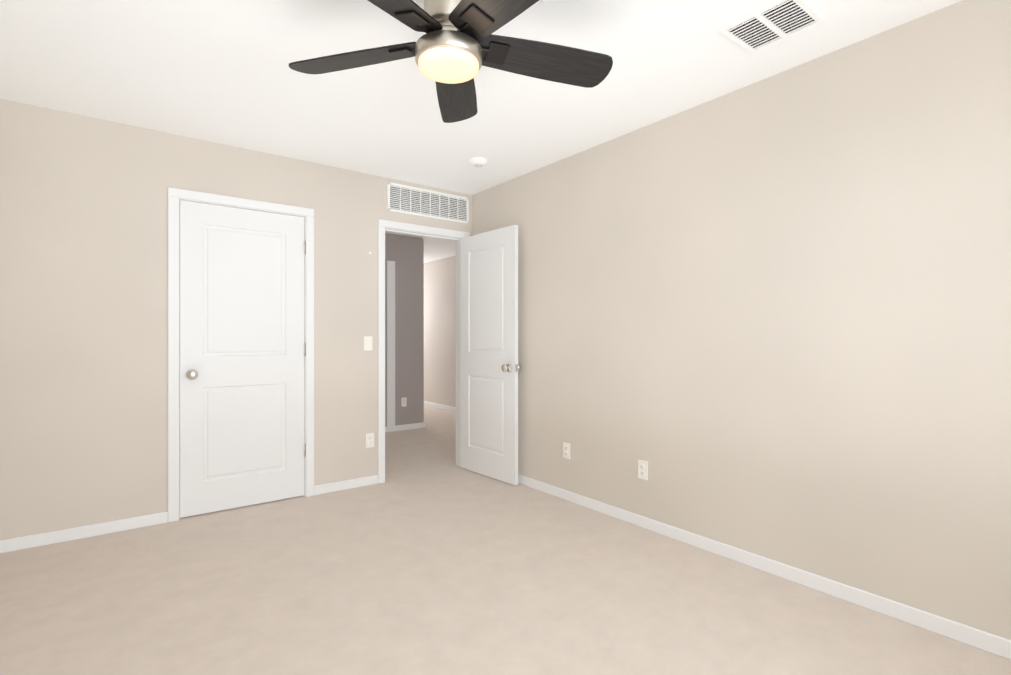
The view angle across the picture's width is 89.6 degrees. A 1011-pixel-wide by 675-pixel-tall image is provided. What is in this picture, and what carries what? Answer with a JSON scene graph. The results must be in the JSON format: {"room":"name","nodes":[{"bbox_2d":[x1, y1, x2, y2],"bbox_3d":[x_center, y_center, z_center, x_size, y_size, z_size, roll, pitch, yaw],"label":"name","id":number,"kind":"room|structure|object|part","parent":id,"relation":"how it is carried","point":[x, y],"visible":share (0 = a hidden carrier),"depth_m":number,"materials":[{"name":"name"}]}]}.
{"room":"empty bedroom","nodes":[
{"label":"empty bedroom","id":0,"kind":"room"},
{"bbox_2d":[0,99,471,539],"bbox_3d":[-1.566,-0.063,3.691,3.100,2.440,0.120,0,0,-38],"label":"wall","id":1,"kind":"structure","parent":0,"point":[83,320],"depth_m":3.03,"materials":[{"name":"beige paint"}]},
{"bbox_2d":[0,475,377,552],"bbox_3d":[-1.525,1.123,3.638,3.100,0.068,0.013,0,0,-38],"label":"baseboard","id":2,"kind":"structure","parent":1,"relation":"attached to","point":[32,541],"depth_m":2.99,"materials":[{"name":"white paint"}]},
{"bbox_2d":[168,187,313,521],"bbox_3d":[-1.794,0.108,3.504,0.894,2.097,0.137,0,0,-38],"label":"trim","id":3,"kind":"structure","parent":1,"relation":"attached to","point":[175,196],"depth_m":3.26,"materials":[{"name":"white paint"}]},
{"bbox_2d":[179,200,305,517],"bbox_3d":[-1.771,0.136,3.480,0.772,2.018,0.163,0,0,-38],"label":"closet door","id":4,"kind":"structure","parent":1,"relation":"in","point":[242,355],"depth_m":3.44,"materials":[{"name":"white paint"}]},
{"bbox_2d":[364,336,371,350],"bbox_3d":[-1.073,0.047,3.986,0.070,0.114,0.013,0,0,-38],"label":"light switch","id":5,"kind":"object","parent":1,"relation":"attached to","point":[367,343],"visible":1,"depth_m":3.98,"materials":[{"name":"white plastic"}]},
{"bbox_2d":[366,433,373,447],"bbox_3d":[-1.062,0.807,3.996,0.070,0.114,0.009,0,0,-38],"label":"electrical outlet","id":6,"kind":"object","parent":1,"relation":"attached to","point":[369,440],"visible":1,"depth_m":3.99,"materials":[{"name":"white plastic"}]},
{"bbox_2d":[378,219,469,482],"bbox_3d":[-0.707,0.109,4.351,0.866,2.097,0.154,0,0,-38],"label":"door frame","id":7,"kind":"structure","parent":1,"relation":"attached to","point":[413,229],"depth_m":4.06,"materials":[{"name":"white paint"}]},
{"bbox_2d":[460,225,519,484],"bbox_3d":[-0.153,0.136,4.234,0.163,2.018,0.744,0,0,-40],"label":"bedroom door","id":8,"kind":"structure","parent":7,"relation":"attached to","point":[489,367],"depth_m":4.18,"materials":[{"name":"white paint"}]},
{"bbox_2d":[387,182,468,223],"bbox_3d":[-0.638,-1.134,4.322,0.780,0.233,0.011,0,0,-38],"label":"air vent","id":9,"kind":"object","parent":1,"relation":"in","point":[406,199],"visible":1,"depth_m":4.30,"materials":[{"name":"white metal"}]},
{"bbox_2d":[385,233,416,426],"bbox_3d":[-1.772,-0.062,6.068,1.470,2.440,0.120,0,0,-38],"label":"wall","id":10,"kind":"structure","parent":0,"point":[405,254],"depth_m":6.38,"materials":[{"name":"paint"}]},
{"bbox_2d":[387,260,394,431],"bbox_3d":[-1.408,0.108,6.262,0.105,2.100,0.017,0,0,-38],"label":"door frame","id":11,"kind":"structure","parent":10,"relation":"attached to","point":[390,346],"depth_m":6.25,"materials":[{"name":"white paint"}]},
{"bbox_2d":[401,397,406,406],"bbox_3d":[-1.269,0.808,6.373,0.070,0.114,0.009,0,0,-38],"label":"outlet","id":12,"kind":"object","parent":10,"relation":"attached to","point":[403,401],"visible":1,"depth_m":6.37,"materials":[{"name":"white plastic"}]},
{"bbox_2d":[417,237,423,422],"bbox_3d":[-2.090,-0.062,7.817,0.120,2.440,3.280,0,0,-38],"label":"wall","id":13,"kind":"structure","parent":0,"point":[420,242],"depth_m":6.52,"materials":[{"name":"paint"}]},
{"bbox_2d":[424,255,455,406],"bbox_3d":[-0.359,-0.062,7.502,0.120,2.440,5.890,0,0,-38],"label":"wall","id":14,"kind":"structure","parent":0,"point":[439,331],"depth_m":8.32,"materials":[{"name":"paint"}]},
{"bbox_2d":[0,0,961,262],"bbox_3d":[-0.854,-1.333,4.390,5.320,0.100,10.220,0,0,-38],"label":"ceiling","id":15,"kind":"structure","parent":0,"point":[216,70],"depth_m":2.49,"materials":[{"name":"white paint"}]},
{"bbox_2d":[289,0,612,122],"bbox_3d":[-0.170,-1.108,1.748,1.225,0.351,1.178,0,0,-38],"label":"fan","id":16,"kind":"object","parent":15,"relation":"hanging from","point":[455,47],"visible":1,"depth_m":1.81,"materials":[{"name":"black wood"}]},
{"bbox_3d":[-0.537,-1.033,1.888,0.567,0.049,0.164,0,0,17],"label":"fan blade","id":17,"kind":"part","parent":16,"relation":"part of","materials":[{"name":"brown wood"}]},
{"bbox_3d":[-0.400,-1.034,1.496,0.164,0.049,0.567,0,0,35],"label":"fan blade","id":18,"kind":"part","parent":16,"relation":"part of","materials":[{"name":"brown wood"}]},
{"bbox_3d":[-0.207,-1.033,2.140,0.164,0.049,0.567,0,0,-1],"label":"fan blade","id":19,"kind":"part","parent":16,"relation":"part of","materials":[{"name":"brown wood"}]},
{"bbox_3d":[0.015,-1.034,1.505,0.164,0.049,0.567,0,0,-37],"label":"fan blade","id":20,"kind":"part","parent":16,"relation":"part of","materials":[{"name":"brown wood"}]},
{"bbox_3d":[0.135,-1.033,1.903,0.567,0.049,0.164,0,0,-19],"label":"fan blade","id":21,"kind":"part","parent":16,"relation":"part of","materials":[{"name":"brown wood"}]},
{"bbox_2d":[469,157,487,166],"bbox_3d":[-0.196,-1.265,3.692,0.132,0.036,0.132,0,0,-38],"label":"smoke detector","id":22,"kind":"object","parent":15,"relation":"attached to","point":[478,162],"visible":1,"depth_m":3.65,"materials":[{"name":"white plastic"}]},
{"bbox_2d":[719,0,824,53],"bbox_3d":[1.088,-1.278,2.086,0.280,0.011,0.300,0,0,-38],"label":"ceiling vent","id":23,"kind":"object","parent":15,"relation":"in","point":[771,24],"visible":1,"depth_m":2.08,"materials":[{"name":"white metal"}]},
{"bbox_2d":[0,405,1010,674],"bbox_3d":[-0.854,1.207,4.389,5.320,0.100,10.220,0,0,-38],"label":"floor","id":24,"kind":"structure","parent":0,"point":[428,557],"depth_m":2.25,"materials":[{"name":"carpet"}]},
{"bbox_2d":[472,0,1010,639],"bbox_3d":[1.214,-0.063,2.719,0.120,2.440,5.050,0,0,-38],"label":"wall","id":25,"kind":"structure","parent":0,"point":[768,318],"depth_m":2.37,"materials":[{"name":"beige paint"}]},
{"bbox_2d":[563,442,569,459],"bbox_3d":[0.434,0.807,3.626,0.009,0.114,0.070,0,0,-38],"label":"electrical outlet","id":26,"kind":"object","parent":25,"relation":"attached to","point":[566,450],"visible":1,"depth_m":3.62,"materials":[{"name":"white plastic"}]},
{"bbox_2d":[638,460,647,479],"bbox_3d":[0.836,0.807,3.103,0.009,0.114,0.070,0,0,-38],"label":"electrical outlet","id":27,"kind":"object","parent":25,"relation":"attached to","point":[642,469],"visible":1,"depth_m":3.10,"materials":[{"name":"white plastic"}]},
{"bbox_2d":[385,401,1010,659],"bbox_3d":[-0.097,1.123,4.972,2.550,0.068,9.980,0,0,-38],"label":"baseboard","id":28,"kind":"structure","parent":25,"relation":"attached to","point":[980,639],"depth_m":2.39,"materials":[{"name":"white paint"}]}
]}

